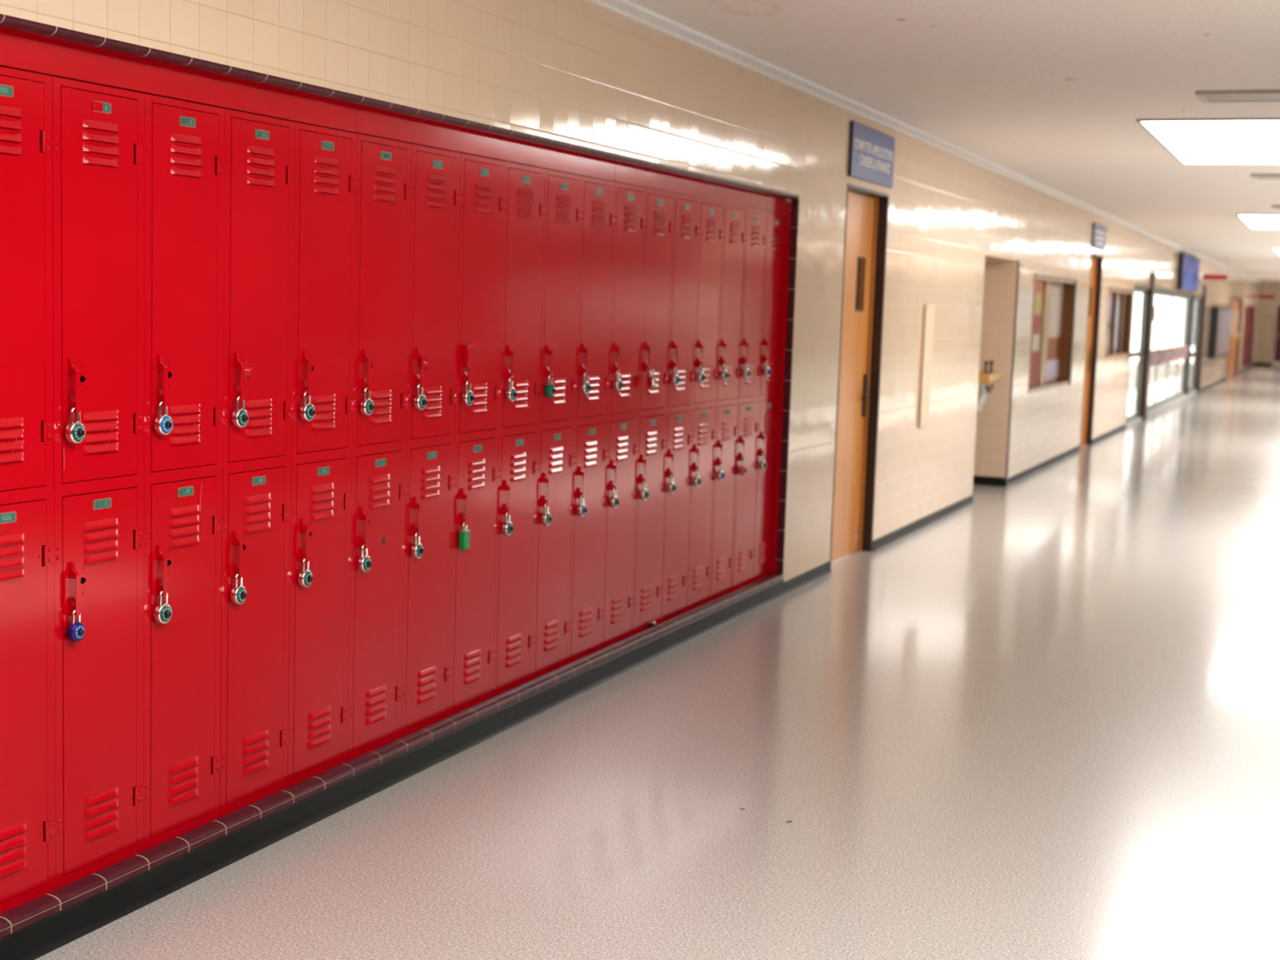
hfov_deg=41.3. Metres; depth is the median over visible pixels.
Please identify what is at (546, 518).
padlock
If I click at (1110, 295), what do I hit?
notice
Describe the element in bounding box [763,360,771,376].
padlock
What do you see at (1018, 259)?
trim
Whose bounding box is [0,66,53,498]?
locker
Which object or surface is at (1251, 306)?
locker
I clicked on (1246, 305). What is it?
locker
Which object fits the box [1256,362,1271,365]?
baseboard
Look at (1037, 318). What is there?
notice
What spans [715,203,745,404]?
locker
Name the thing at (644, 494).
padlock
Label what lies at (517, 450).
locker
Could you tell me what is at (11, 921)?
trim
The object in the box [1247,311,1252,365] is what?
locker
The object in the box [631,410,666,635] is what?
locker
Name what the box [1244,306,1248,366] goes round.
locker
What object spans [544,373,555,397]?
padlock
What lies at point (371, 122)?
filler panel
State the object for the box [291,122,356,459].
locker
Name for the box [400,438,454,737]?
locker
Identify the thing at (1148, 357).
door
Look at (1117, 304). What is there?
notice
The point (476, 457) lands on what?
locker
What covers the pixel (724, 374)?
padlock
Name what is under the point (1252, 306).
locker
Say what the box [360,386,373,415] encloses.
padlock
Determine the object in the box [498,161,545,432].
locker
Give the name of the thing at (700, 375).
padlock
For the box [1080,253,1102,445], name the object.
door
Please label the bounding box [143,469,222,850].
locker
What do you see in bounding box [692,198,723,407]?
locker
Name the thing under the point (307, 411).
padlock
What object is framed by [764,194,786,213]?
filler panel
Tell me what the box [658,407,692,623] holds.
locker
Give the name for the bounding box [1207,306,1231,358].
upper cabinet
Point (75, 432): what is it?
padlock
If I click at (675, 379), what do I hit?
padlock
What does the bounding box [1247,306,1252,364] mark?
locker
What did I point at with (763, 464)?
padlock
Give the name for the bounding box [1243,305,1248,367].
locker
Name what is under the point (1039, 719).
floor
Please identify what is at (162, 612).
padlock
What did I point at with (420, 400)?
padlock
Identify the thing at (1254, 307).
locker
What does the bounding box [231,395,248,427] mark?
padlock
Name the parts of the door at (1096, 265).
handle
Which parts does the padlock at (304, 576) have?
dial knob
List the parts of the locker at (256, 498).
number plate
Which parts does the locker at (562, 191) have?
number plate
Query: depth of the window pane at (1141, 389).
23.73 m
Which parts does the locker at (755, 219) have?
number plate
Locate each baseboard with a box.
[0,363,1256,959]
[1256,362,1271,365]
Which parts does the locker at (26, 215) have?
number plate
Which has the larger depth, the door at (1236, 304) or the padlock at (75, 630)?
the door at (1236, 304)
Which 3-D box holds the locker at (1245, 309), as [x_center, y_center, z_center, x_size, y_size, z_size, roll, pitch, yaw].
[16.191,-3.879,46.027,0.294,1.696,0.303,4,7,22]
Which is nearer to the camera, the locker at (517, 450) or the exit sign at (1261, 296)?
the locker at (517, 450)
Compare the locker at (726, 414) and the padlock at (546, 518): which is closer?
the padlock at (546, 518)
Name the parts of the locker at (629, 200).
number plate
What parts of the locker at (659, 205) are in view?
number plate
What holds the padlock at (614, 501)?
attached to the locker at (622, 431)
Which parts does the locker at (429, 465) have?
number plate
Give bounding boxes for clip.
[648,620,656,626]
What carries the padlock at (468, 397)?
hanging from the locker at (482, 180)
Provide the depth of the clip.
7.16 m
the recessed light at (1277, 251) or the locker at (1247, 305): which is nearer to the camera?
the recessed light at (1277, 251)
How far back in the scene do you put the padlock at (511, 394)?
5.77 m
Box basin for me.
[978,370,1001,383]
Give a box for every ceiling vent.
[1195,89,1279,102]
[1250,173,1279,179]
[1271,204,1279,208]
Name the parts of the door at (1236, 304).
vision pane, vision pane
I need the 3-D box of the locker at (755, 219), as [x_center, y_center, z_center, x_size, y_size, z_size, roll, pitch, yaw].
[0.400,-0.847,8.175,0.344,0.906,0.306,4,7,22]
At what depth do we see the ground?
45.87 m
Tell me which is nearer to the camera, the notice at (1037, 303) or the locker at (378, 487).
the locker at (378, 487)
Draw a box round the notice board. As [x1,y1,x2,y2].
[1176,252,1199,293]
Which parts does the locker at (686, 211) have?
number plate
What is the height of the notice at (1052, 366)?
0.190 m
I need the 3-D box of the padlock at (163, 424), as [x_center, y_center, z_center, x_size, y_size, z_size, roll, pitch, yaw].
[-1.141,-0.150,4.085,0.032,0.083,0.049,5,8,25]
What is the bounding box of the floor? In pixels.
[35,364,1279,959]
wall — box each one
[0,0,1262,582]
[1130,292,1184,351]
[1256,282,1279,363]
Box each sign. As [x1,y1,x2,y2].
[848,120,894,187]
[1091,222,1106,250]
[1200,257,1227,279]
[1258,281,1274,298]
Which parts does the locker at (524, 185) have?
number plate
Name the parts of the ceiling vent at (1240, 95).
blade, blade, blade, blade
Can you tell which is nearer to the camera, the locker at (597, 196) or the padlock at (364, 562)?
the padlock at (364, 562)
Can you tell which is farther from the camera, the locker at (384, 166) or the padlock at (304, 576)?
the locker at (384, 166)
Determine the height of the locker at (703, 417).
0.932 m
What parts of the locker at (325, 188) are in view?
number plate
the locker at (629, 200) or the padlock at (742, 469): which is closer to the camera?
the locker at (629, 200)
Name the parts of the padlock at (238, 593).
dial knob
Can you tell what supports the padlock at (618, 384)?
hanging from the locker at (629, 200)
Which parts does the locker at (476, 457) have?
number plate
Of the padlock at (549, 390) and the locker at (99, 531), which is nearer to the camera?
the locker at (99, 531)
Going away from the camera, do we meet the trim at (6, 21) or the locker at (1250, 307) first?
the trim at (6, 21)
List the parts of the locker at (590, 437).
number plate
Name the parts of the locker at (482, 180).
number plate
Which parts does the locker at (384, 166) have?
number plate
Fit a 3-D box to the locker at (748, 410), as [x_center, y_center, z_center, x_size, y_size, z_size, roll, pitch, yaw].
[0.370,0.067,8.274,0.344,0.932,0.306,4,7,22]
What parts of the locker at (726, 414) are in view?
number plate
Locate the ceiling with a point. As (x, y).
(1053, 94)
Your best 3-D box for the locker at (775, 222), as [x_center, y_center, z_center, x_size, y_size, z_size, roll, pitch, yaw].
[0.517,-0.873,8.458,0.344,0.906,0.306,4,7,22]
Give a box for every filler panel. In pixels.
[0,26,356,133]
[353,104,615,182]
[612,160,767,210]
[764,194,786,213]
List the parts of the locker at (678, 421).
number plate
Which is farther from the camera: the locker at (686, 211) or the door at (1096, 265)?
the door at (1096, 265)
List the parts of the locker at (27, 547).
number plate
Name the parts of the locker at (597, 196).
number plate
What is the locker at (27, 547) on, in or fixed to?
attached to the wall at (582, 73)
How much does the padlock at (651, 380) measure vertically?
0.083 m
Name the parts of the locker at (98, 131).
number plate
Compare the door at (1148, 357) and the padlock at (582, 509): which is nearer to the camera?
the padlock at (582, 509)
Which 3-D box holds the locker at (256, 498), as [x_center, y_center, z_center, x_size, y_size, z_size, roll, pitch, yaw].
[-1.162,0.412,4.596,0.344,0.932,0.306,4,7,22]
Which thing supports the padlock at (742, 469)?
attached to the locker at (748, 410)
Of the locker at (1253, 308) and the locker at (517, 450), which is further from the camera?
the locker at (1253, 308)
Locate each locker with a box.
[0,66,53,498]
[0,491,55,914]
[52,76,144,491]
[53,480,144,889]
[143,93,225,479]
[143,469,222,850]
[219,460,290,817]
[222,109,294,469]
[287,452,351,787]
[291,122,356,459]
[346,444,406,761]
[351,133,411,452]
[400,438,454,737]
[406,144,461,444]
[448,432,498,716]
[454,153,505,438]
[492,427,538,697]
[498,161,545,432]
[531,422,574,679]
[537,169,582,427]
[567,417,608,664]
[574,176,614,422]
[600,413,638,649]
[607,182,645,417]
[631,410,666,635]
[638,188,673,413]
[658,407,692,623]
[666,193,699,410]
[684,404,715,612]
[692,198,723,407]
[708,400,737,602]
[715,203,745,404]
[730,398,759,592]
[737,207,766,400]
[751,395,777,582]
[759,211,786,398]
[1240,309,1245,368]
[1241,305,1246,368]
[1242,305,1247,366]
[1242,306,1248,367]
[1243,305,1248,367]
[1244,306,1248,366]
[1244,306,1249,365]
[1244,306,1250,366]
[1245,306,1250,365]
[1246,306,1251,365]
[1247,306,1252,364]
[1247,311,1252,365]
[1248,306,1253,364]
[1248,307,1253,364]
[1249,306,1253,363]
[1249,306,1254,364]
[1250,307,1255,364]
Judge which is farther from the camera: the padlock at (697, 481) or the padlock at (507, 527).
the padlock at (697, 481)
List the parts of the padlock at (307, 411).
dial knob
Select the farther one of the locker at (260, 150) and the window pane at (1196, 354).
the window pane at (1196, 354)
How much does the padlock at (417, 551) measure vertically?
0.083 m
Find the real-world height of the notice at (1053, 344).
0.200 m
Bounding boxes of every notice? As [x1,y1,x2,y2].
[1030,351,1039,385]
[1031,334,1039,351]
[1032,315,1040,333]
[1034,293,1042,314]
[1035,281,1043,292]
[1045,360,1059,381]
[1046,337,1060,359]
[1048,284,1063,337]
[1106,328,1111,352]
[1107,294,1112,322]
[1113,298,1119,348]
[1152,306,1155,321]
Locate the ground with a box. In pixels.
[1128,346,1194,391]
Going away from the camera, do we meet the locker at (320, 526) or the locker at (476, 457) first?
the locker at (320, 526)
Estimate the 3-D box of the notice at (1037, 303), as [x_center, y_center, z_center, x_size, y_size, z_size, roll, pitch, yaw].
[3.605,-1.598,15.409,0.007,0.185,0.380,4,7,22]
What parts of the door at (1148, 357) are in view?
panel, sill, panel, panel, panel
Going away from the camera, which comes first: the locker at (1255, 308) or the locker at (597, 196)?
the locker at (597, 196)
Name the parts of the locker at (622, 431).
number plate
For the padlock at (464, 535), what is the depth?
5.54 m
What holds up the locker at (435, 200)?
on the locker at (429, 465)
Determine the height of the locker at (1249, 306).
1.696 m
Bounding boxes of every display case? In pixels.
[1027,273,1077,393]
[1105,287,1133,359]
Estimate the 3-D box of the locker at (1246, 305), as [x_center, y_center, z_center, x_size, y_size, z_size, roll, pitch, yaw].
[16.429,-3.933,46.599,0.294,1.696,0.303,4,7,22]
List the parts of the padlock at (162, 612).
dial knob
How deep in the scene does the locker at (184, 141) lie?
4.15 m
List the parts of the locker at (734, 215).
number plate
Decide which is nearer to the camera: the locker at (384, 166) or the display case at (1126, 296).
the locker at (384, 166)
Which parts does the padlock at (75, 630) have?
dial knob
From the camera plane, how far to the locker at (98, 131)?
3.87 m
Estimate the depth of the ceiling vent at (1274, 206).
16.49 m
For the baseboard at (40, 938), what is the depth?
4.99 m
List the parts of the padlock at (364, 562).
dial knob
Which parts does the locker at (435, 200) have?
number plate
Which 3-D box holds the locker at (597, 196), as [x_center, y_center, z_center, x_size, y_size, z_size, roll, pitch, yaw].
[-0.307,-0.687,6.478,0.344,0.906,0.306,4,7,22]
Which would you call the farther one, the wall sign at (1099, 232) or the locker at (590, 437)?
the wall sign at (1099, 232)
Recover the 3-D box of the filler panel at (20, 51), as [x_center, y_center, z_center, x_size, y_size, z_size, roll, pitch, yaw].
[-1.104,-0.960,4.109,0.016,0.088,1.537,4,7,22]
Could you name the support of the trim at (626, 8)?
attached to the wall at (582, 73)
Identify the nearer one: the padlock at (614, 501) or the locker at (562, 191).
the locker at (562, 191)
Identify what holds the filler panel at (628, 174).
on the locker at (629, 200)
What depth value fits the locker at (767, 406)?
8.49 m
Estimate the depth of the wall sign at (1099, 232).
18.37 m
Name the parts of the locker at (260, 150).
number plate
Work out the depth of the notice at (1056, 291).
16.86 m
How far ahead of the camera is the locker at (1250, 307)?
47.96 m
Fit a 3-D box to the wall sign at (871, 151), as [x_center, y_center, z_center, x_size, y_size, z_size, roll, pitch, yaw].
[1.319,-1.838,9.646,0.019,0.292,0.920,4,7,22]
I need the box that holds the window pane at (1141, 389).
[1126,288,1146,422]
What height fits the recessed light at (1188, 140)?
0.014 m
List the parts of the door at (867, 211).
vision pane, handle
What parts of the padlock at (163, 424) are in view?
dial knob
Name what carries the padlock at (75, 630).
attached to the locker at (99, 531)
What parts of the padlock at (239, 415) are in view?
dial knob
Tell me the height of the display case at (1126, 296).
0.830 m
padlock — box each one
[64,406,85,443]
[66,608,84,641]
[153,400,173,435]
[153,589,172,623]
[230,572,246,604]
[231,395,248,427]
[297,557,312,587]
[299,391,315,421]
[357,543,371,572]
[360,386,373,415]
[410,532,424,558]
[413,382,426,409]
[458,521,470,550]
[462,379,474,405]
[502,511,513,535]
[505,377,517,401]
[541,502,552,525]
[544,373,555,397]
[577,494,587,516]
[580,372,591,394]
[609,487,619,508]
[613,369,623,391]
[640,480,648,500]
[646,368,656,388]
[667,474,676,493]
[671,365,680,385]
[693,468,702,487]
[697,364,706,382]
[716,462,724,480]
[720,362,728,380]
[738,457,746,475]
[742,360,751,378]
[760,453,767,470]
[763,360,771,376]
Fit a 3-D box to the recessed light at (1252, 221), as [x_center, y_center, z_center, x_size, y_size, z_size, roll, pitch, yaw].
[7.653,-2.893,19.131,1.625,0.014,2.850,4,7,22]
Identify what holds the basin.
in the fountain
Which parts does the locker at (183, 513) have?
number plate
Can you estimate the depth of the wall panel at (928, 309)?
11.21 m
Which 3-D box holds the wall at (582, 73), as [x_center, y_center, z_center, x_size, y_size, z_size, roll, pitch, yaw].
[5.806,-1.938,21.648,0.780,2.572,68.601,4,7,22]
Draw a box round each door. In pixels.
[830,183,889,562]
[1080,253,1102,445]
[1125,271,1207,427]
[1225,294,1242,379]
[1271,302,1279,366]
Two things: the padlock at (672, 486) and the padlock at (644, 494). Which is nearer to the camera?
the padlock at (644, 494)
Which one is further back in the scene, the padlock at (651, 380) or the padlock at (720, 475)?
the padlock at (720, 475)
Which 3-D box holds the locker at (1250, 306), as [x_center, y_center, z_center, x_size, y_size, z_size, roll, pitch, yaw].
[17.144,-4.094,48.316,0.294,1.696,0.303,4,7,22]
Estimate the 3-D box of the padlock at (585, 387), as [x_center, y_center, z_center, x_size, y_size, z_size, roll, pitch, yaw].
[-0.198,-0.362,6.349,0.032,0.083,0.049,5,7,25]
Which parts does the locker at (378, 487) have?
number plate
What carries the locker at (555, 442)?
attached to the wall at (582, 73)
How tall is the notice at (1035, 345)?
0.140 m
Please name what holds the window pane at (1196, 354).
on the door at (1148, 357)
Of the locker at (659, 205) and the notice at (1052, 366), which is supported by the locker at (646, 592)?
the locker at (659, 205)
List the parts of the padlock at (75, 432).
dial knob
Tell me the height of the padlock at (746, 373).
0.083 m
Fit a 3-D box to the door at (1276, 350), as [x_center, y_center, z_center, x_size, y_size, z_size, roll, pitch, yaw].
[20.178,-4.485,52.655,1.020,1.950,0.114,4,7,22]
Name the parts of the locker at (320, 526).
number plate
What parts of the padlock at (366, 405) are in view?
dial knob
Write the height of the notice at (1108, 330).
0.280 m
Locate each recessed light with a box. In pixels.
[1136,117,1279,164]
[1235,213,1279,229]
[1271,248,1279,255]
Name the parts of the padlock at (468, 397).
dial knob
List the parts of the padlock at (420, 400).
dial knob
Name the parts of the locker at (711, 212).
number plate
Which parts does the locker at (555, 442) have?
number plate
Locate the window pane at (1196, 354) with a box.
[1188,297,1200,391]
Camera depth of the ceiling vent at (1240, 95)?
8.36 m
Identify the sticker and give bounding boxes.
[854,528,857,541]
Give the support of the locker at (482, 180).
on the locker at (476, 457)
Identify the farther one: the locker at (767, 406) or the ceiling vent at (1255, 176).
the ceiling vent at (1255, 176)
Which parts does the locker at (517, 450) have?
number plate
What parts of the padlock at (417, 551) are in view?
dial knob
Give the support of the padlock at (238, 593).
attached to the locker at (256, 498)
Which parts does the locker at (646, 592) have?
number plate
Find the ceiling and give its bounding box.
[628,0,1279,283]
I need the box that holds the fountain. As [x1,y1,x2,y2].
[977,360,1001,413]
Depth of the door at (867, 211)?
10.02 m
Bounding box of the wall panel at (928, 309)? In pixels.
[917,303,934,427]
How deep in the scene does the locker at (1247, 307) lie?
46.81 m
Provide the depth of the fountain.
13.71 m
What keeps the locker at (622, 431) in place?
attached to the wall at (582, 73)
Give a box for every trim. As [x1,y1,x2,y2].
[0,13,799,199]
[0,573,783,938]
[586,0,1262,284]
[1004,258,1018,479]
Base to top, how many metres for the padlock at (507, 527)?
0.083 m

